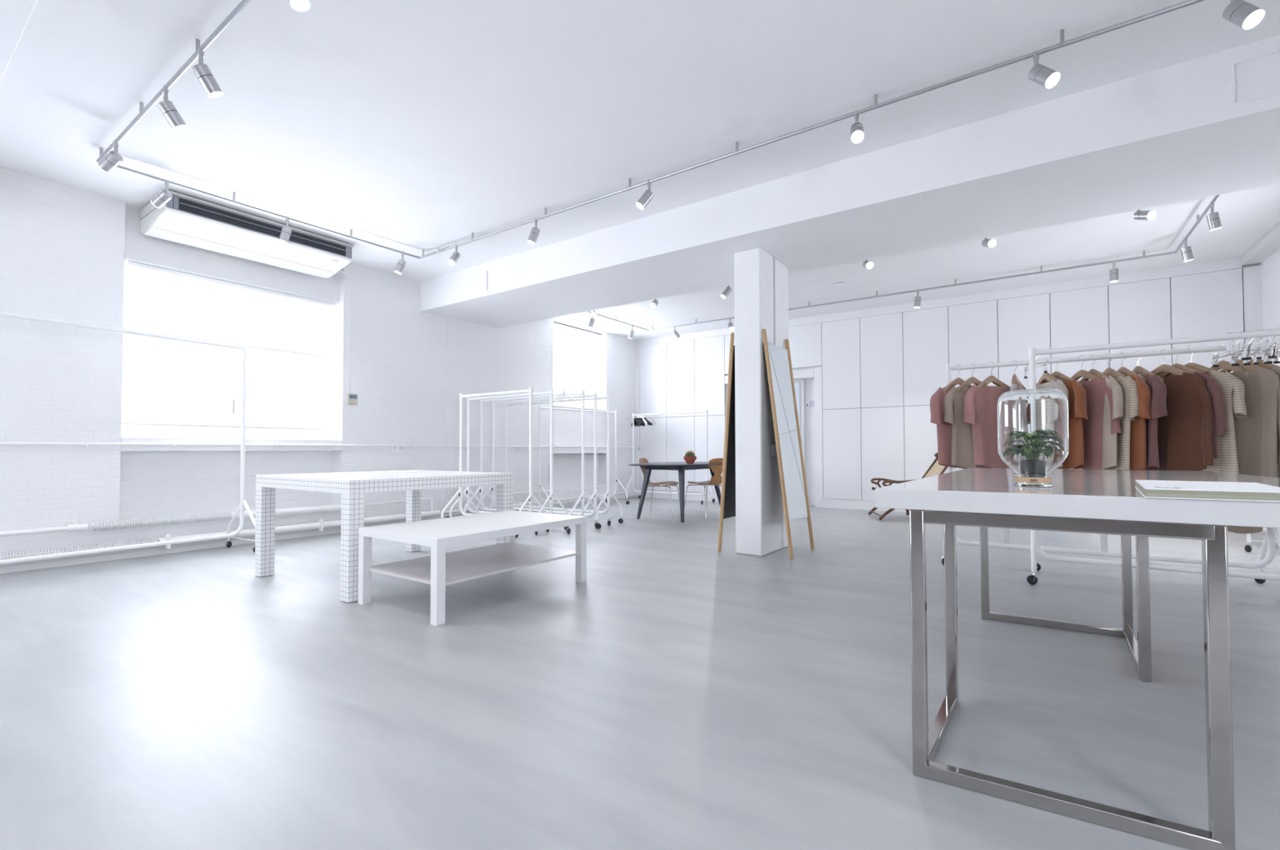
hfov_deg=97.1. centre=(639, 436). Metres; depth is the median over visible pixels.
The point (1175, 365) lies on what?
hanger
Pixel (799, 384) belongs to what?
door
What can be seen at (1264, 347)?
hanger
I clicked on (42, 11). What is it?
trim
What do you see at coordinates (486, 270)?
trim
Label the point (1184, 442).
shirt
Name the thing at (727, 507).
leaning mirror
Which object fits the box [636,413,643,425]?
hanger
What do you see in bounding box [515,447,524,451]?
wall socket
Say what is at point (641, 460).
dining chair
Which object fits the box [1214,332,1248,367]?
hanger
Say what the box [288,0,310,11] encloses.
track spotlight
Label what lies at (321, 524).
pipe
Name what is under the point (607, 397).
rack
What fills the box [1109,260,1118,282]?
track spotlight
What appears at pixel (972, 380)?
hanger
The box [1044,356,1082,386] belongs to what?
hanger
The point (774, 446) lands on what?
wall socket
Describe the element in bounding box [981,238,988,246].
housing
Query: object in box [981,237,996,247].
track spotlight
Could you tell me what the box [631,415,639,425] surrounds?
hanger
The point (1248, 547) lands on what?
rack
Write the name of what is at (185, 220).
air conditioner
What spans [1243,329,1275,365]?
hanger
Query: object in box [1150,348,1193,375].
hanger
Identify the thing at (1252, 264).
wall
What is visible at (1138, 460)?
t-shirt
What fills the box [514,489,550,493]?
pipe
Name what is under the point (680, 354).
wall panel
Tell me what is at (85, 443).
conduit
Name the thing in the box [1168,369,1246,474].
striped dress
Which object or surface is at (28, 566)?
baseboard
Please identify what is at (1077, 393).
t-shirt
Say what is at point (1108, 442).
t-shirt
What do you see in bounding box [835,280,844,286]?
smoke detector
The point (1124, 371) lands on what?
hanger
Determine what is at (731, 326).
track spotlight
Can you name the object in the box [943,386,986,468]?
t-shirt
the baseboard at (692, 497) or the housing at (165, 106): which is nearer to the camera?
the housing at (165, 106)
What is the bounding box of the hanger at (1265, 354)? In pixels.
[1263,328,1279,364]
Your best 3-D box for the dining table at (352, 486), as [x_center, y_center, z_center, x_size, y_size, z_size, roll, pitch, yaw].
[-1.845,0.630,4.155,1.260,0.710,1.260,-1,-2,35]
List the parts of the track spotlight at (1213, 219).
stem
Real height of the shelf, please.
0.015 m
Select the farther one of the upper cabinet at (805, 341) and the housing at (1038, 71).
the upper cabinet at (805, 341)
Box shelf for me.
[368,542,580,585]
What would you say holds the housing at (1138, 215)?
in the track spotlight at (1139, 215)
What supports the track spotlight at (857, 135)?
hanging from the track at (243, 3)
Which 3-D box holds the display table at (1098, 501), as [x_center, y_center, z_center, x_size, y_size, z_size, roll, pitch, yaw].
[1.810,0.545,2.152,1.232,0.775,2.240,-1,-2,35]
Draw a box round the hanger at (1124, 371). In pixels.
[1114,351,1146,382]
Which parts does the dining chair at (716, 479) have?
leg, leg, leg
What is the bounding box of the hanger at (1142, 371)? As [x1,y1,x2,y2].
[1132,351,1163,381]
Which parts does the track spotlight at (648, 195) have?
stem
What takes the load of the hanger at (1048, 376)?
hanging from the rack at (1268, 542)
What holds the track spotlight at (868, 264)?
hanging from the track at (1198, 219)
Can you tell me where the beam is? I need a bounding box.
[420,34,1279,328]
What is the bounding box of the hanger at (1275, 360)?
[1273,348,1279,363]
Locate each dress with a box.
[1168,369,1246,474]
[1226,368,1262,533]
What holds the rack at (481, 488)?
on the floor
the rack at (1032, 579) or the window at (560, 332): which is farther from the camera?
the window at (560, 332)
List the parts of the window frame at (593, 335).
rail, panel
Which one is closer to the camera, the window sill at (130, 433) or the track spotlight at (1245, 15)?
the track spotlight at (1245, 15)
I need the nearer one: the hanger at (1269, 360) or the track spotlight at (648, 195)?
the hanger at (1269, 360)
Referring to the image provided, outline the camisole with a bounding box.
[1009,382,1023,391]
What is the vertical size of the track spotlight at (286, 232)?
0.229 m
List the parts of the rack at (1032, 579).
post, leg, rail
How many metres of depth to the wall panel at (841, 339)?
8.47 m
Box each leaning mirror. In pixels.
[717,332,735,551]
[762,328,814,559]
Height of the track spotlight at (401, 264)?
0.229 m
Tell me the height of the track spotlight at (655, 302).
0.198 m
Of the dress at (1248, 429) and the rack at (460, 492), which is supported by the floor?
the rack at (460, 492)
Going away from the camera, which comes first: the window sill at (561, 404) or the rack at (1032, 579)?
the rack at (1032, 579)
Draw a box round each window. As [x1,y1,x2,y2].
[121,267,328,429]
[553,328,594,405]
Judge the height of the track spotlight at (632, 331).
0.229 m
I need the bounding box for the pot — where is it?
[683,456,696,463]
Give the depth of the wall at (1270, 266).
5.76 m
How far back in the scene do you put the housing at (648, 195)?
4.17 m
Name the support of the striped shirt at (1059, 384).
hanging from the hanger at (1048, 376)
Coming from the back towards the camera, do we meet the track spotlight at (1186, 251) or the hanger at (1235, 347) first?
the track spotlight at (1186, 251)
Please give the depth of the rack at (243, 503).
4.62 m
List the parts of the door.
vision panel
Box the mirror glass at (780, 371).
[767,342,808,523]
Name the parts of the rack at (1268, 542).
post, rail, leg, leg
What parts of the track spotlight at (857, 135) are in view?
stem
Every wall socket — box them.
[391,446,403,452]
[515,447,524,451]
[772,444,777,456]
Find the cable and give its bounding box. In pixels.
[335,271,349,393]
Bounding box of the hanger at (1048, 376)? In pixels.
[1036,357,1066,386]
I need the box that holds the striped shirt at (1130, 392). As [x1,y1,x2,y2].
[1109,375,1139,470]
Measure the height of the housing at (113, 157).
0.085 m
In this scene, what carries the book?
on the display table at (1098, 501)
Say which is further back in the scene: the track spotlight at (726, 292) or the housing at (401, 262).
the track spotlight at (726, 292)
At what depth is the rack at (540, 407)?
8.63 m
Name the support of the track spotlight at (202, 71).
hanging from the track at (243, 3)
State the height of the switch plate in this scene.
0.090 m
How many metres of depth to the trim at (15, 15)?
2.25 m
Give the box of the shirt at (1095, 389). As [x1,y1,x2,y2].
[1079,377,1121,469]
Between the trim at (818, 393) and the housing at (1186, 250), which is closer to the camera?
the housing at (1186, 250)
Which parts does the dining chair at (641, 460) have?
leg, leg, leg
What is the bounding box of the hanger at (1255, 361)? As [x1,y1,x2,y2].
[1253,328,1279,364]
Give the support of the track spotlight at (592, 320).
hanging from the track at (1198, 219)
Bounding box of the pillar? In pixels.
[733,247,790,555]
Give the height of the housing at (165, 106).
0.078 m
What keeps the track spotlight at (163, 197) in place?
hanging from the track at (243, 3)
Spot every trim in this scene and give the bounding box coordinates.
[0,0,36,80]
[0,0,59,116]
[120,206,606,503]
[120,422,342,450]
[486,270,488,290]
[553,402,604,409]
[553,444,607,453]
[635,346,639,488]
[636,257,1242,346]
[724,368,813,384]
[804,378,815,506]
[813,366,823,497]
[815,497,1266,532]
[1231,48,1279,105]
[1241,222,1279,265]
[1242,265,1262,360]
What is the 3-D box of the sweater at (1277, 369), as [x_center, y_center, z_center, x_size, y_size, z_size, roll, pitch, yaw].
[3.884,-0.070,3.570,0.106,0.722,0.502,0,-1,-2]
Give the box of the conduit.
[0,441,635,448]
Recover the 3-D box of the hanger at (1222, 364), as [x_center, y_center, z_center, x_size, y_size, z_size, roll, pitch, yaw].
[3.787,-0.477,3.668,0.077,0.244,0.290,1,-1,-25]
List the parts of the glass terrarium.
dish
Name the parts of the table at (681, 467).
leg, leg, leg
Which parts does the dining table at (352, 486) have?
leg, leg, leg, leg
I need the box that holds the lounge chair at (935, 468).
[867,452,947,519]
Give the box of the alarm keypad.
[804,400,813,407]
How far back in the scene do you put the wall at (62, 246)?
5.06 m
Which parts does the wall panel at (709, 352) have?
door, door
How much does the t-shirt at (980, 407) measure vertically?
0.677 m
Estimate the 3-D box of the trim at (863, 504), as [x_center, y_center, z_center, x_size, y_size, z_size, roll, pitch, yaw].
[4.664,0.976,7.334,4.780,0.145,0.040,-1,-2,35]
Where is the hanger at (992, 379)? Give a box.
[977,361,1010,391]
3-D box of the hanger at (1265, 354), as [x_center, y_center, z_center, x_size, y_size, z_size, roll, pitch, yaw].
[3.702,-0.533,3.257,0.052,0.187,0.330,-1,-1,19]
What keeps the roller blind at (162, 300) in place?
attached to the window at (236, 355)
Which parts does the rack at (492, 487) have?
leg, post, rail, leg, post, leg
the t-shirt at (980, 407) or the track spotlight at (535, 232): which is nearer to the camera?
the t-shirt at (980, 407)
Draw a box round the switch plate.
[809,400,813,406]
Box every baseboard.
[0,494,637,573]
[636,488,718,501]
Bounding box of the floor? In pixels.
[0,497,1279,849]
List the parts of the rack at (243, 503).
rail, leg, tie rod, post, leg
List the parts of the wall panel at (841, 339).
door, door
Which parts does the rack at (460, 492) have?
leg, post, leg, rail, leg, post, leg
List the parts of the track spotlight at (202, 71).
stem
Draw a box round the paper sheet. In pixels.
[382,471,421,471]
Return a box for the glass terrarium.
[996,388,1069,486]
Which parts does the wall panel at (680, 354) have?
door, door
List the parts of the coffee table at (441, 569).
leg, leg, leg, leg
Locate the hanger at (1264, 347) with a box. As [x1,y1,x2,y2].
[1243,329,1279,364]
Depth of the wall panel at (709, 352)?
9.75 m
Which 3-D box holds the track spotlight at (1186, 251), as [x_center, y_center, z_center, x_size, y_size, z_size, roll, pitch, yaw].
[5.184,-1.773,5.356,0.098,0.229,0.072,0,-1,-6]
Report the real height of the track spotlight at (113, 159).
0.196 m
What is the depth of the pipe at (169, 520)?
4.83 m
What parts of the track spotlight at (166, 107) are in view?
stem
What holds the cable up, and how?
attached to the wall at (62, 246)
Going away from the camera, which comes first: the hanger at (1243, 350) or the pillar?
the hanger at (1243, 350)
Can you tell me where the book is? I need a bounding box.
[1135,480,1279,502]
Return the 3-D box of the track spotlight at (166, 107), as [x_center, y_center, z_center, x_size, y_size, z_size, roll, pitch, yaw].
[-2.587,-1.814,3.130,0.077,0.224,0.130,-1,-2,35]
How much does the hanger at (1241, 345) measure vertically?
0.187 m
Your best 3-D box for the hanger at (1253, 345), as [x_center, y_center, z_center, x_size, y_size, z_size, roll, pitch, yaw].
[3.604,-0.531,3.326,0.052,0.187,0.330,0,-1,11]
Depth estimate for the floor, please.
2.05 m
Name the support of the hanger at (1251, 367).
hanging from the rack at (1268, 542)
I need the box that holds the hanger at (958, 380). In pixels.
[943,364,972,394]
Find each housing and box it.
[105,151,123,164]
[157,100,177,113]
[158,189,173,201]
[191,63,213,79]
[281,225,292,234]
[397,258,406,266]
[452,251,460,259]
[530,226,540,235]
[642,189,653,200]
[850,122,863,130]
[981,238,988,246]
[1027,63,1046,82]
[1109,268,1118,274]
[1133,210,1142,219]
[1180,245,1191,253]
[1205,211,1219,221]
[1222,0,1248,21]
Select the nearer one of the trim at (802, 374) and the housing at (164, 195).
the housing at (164, 195)
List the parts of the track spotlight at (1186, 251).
stem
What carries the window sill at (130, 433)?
attached to the wall at (62, 246)
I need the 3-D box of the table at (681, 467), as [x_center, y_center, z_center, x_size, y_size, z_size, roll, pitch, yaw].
[0.551,0.706,7.530,1.000,0.708,1.720,-1,-2,35]
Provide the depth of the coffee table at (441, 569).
3.29 m
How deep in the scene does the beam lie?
3.92 m
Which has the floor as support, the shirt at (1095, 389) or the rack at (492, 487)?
the rack at (492, 487)
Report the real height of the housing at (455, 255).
0.080 m
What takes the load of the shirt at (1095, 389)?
hanging from the rack at (1268, 542)
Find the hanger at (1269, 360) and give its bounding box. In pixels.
[1265,351,1279,364]
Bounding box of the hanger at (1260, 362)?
[1248,342,1279,369]
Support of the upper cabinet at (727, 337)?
attached to the wall at (1252, 264)
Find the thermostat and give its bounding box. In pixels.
[346,393,357,404]
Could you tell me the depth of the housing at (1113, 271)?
5.98 m
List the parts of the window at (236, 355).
sash, handle, sash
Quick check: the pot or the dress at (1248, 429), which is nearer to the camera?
the dress at (1248, 429)
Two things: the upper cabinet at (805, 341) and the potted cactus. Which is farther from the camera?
the upper cabinet at (805, 341)
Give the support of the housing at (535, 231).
in the track spotlight at (535, 232)
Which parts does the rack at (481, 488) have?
leg, post, leg, rail, leg, post, leg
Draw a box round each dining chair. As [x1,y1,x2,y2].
[639,457,679,519]
[684,457,723,517]
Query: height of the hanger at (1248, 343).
0.187 m
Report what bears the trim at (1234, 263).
attached to the wall at (1252, 264)
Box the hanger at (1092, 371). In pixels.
[1080,354,1118,382]
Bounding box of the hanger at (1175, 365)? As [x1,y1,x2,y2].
[1157,347,1204,377]
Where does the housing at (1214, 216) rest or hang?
in the track spotlight at (1213, 219)
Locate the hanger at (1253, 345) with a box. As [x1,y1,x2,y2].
[1230,330,1278,365]
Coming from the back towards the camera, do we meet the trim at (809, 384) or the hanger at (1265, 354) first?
the trim at (809, 384)
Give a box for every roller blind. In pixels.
[124,257,337,358]
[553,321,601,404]
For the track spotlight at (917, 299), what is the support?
hanging from the track at (1198, 219)
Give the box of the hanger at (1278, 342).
[1268,328,1279,364]
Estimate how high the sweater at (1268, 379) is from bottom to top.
0.719 m
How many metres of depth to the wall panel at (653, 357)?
10.40 m
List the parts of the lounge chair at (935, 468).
leg, leg, leg, armrest, armrest, post, panel, post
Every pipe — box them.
[0,490,636,559]
[0,497,433,536]
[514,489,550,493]
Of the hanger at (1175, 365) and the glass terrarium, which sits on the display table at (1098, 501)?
the glass terrarium
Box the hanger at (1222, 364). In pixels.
[1209,344,1244,372]
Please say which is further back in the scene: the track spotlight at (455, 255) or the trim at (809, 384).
the trim at (809, 384)
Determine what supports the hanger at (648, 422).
hanging from the rack at (702, 494)
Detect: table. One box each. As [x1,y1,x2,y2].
[254,470,513,602]
[358,510,586,626]
[628,462,722,522]
[875,467,1279,849]
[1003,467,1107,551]
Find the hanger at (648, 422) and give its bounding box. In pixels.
[641,413,651,426]
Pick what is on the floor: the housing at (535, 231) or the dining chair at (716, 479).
the dining chair at (716, 479)
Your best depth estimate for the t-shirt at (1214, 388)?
3.56 m
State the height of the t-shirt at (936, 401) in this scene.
0.657 m
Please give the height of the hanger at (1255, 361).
0.187 m
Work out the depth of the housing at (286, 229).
4.82 m
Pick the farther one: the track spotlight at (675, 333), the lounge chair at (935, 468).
the track spotlight at (675, 333)
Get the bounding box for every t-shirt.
[929,386,966,468]
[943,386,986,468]
[963,382,1009,468]
[1058,378,1088,469]
[1078,376,1124,469]
[1129,373,1167,470]
[1129,374,1154,469]
[1194,370,1226,458]
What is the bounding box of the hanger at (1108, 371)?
[1102,352,1126,378]
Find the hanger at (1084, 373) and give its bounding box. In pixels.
[1071,355,1102,380]
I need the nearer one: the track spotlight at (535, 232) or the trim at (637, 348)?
the track spotlight at (535, 232)
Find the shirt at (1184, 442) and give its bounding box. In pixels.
[1153,371,1213,471]
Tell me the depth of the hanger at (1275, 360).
3.36 m
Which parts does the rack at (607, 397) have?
post, leg, rail, leg, post, leg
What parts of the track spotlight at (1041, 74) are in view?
stem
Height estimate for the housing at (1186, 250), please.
0.062 m
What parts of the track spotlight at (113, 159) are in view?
stem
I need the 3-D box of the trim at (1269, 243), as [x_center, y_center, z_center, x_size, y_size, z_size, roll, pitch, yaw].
[3.033,-2.002,1.024,0.140,0.090,12.280,-1,-2,35]
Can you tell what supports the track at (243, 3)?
attached to the ceiling
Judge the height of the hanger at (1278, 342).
0.187 m
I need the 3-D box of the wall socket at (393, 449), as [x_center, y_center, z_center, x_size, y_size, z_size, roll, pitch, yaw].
[-2.846,0.142,6.635,0.013,0.085,0.150,-1,-2,35]
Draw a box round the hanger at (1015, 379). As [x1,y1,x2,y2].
[1011,360,1026,390]
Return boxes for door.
[793,379,805,473]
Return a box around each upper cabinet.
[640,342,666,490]
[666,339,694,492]
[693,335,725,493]
[724,334,734,373]
[788,322,822,368]
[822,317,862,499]
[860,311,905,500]
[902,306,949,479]
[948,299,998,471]
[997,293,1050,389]
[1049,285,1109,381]
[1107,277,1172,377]
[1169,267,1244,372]
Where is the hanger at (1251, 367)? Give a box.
[1218,342,1269,373]
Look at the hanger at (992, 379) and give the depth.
4.38 m
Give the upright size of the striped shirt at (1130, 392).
0.681 m
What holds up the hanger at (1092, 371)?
hanging from the rack at (1268, 542)
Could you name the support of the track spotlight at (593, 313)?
hanging from the track at (1198, 219)
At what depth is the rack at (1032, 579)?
3.64 m
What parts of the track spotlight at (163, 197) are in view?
stem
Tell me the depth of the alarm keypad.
8.93 m
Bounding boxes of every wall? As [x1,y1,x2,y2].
[0,167,636,566]
[725,262,1259,408]
[1259,247,1279,529]
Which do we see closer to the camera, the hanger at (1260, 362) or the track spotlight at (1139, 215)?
the hanger at (1260, 362)
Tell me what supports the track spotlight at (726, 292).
hanging from the track at (1198, 219)
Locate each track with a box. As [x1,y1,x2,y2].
[96,0,1204,258]
[587,194,1220,330]
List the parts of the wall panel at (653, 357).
door, door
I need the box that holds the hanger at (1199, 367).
[1169,346,1221,376]
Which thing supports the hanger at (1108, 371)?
hanging from the rack at (1268, 542)
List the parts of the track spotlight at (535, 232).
stem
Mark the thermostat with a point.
(352, 398)
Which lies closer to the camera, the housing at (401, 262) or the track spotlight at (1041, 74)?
the track spotlight at (1041, 74)
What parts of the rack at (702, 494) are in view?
leg, post, leg, rail, leg, post, leg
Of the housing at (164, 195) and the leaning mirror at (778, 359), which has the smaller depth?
the housing at (164, 195)
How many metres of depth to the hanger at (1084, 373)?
4.05 m
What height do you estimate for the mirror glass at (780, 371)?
1.506 m
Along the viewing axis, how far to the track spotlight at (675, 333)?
9.11 m
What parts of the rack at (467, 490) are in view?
leg, post, leg, rail, leg, post, leg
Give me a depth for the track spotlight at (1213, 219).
4.57 m
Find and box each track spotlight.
[97,139,123,173]
[150,179,173,208]
[157,84,187,130]
[191,46,223,97]
[278,216,292,244]
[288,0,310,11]
[394,251,406,274]
[447,244,460,265]
[527,217,540,244]
[587,316,595,328]
[591,310,596,316]
[627,325,634,338]
[635,179,653,209]
[649,298,657,307]
[672,326,680,339]
[720,284,731,298]
[728,318,733,330]
[850,112,864,143]
[862,259,873,269]
[913,289,920,308]
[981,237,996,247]
[1027,50,1060,88]
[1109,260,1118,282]
[1133,208,1156,220]
[1180,237,1193,262]
[1205,202,1222,231]
[1222,0,1265,29]
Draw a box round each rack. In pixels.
[0,311,255,564]
[440,386,550,537]
[449,389,568,534]
[463,390,601,533]
[476,392,611,525]
[490,394,622,528]
[528,404,629,510]
[625,409,715,504]
[942,338,1279,583]
[1026,328,1279,584]
[1244,527,1279,551]
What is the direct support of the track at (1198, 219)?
attached to the ceiling
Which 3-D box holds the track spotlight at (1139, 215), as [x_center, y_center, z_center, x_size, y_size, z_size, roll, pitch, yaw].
[4.055,-1.813,4.541,0.072,0.184,0.148,0,-1,-4]
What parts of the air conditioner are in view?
panel, frame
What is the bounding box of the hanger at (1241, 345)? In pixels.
[1235,331,1251,365]
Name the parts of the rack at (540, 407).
leg, post, leg, rail, post, leg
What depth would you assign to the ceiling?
3.40 m
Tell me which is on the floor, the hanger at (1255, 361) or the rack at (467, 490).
the rack at (467, 490)
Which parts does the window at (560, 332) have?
sash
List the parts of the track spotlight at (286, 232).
stem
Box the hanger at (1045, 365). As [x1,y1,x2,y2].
[1023,348,1048,378]
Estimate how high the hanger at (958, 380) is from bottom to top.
0.244 m
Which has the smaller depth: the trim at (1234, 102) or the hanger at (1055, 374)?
the trim at (1234, 102)
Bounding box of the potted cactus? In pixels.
[683,449,696,463]
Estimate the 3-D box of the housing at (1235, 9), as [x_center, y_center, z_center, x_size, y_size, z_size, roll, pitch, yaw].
[2.570,-1.836,2.435,0.071,0.079,0.084,0,-1,-9]
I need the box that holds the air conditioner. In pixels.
[139,190,354,278]
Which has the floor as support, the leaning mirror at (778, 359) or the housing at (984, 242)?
the leaning mirror at (778, 359)
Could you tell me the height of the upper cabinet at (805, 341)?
0.665 m
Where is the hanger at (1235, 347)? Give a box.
[1211,332,1263,367]
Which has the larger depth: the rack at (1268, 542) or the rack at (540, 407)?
the rack at (540, 407)
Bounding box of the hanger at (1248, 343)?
[1244,330,1253,364]
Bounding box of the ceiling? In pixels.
[0,0,1279,340]
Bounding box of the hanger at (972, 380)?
[956,363,987,393]
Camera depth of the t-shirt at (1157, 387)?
3.70 m
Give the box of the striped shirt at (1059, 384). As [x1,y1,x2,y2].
[1035,378,1069,468]
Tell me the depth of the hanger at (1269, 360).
3.37 m
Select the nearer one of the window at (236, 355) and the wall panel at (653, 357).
the window at (236, 355)
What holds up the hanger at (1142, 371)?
hanging from the rack at (1268, 542)
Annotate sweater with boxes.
[1233,365,1279,477]
[1252,367,1279,477]
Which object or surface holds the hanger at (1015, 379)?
hanging from the rack at (1268, 542)
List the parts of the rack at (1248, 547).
leg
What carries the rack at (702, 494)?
on the floor
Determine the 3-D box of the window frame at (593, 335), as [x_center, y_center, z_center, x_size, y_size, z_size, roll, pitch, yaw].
[-1.091,-1.195,9.443,0.095,1.245,1.305,-1,-2,35]
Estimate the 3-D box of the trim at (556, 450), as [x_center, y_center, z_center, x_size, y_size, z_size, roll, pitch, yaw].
[-1.024,0.206,9.366,0.190,0.140,1.326,-1,-2,35]
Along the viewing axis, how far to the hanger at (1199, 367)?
3.70 m

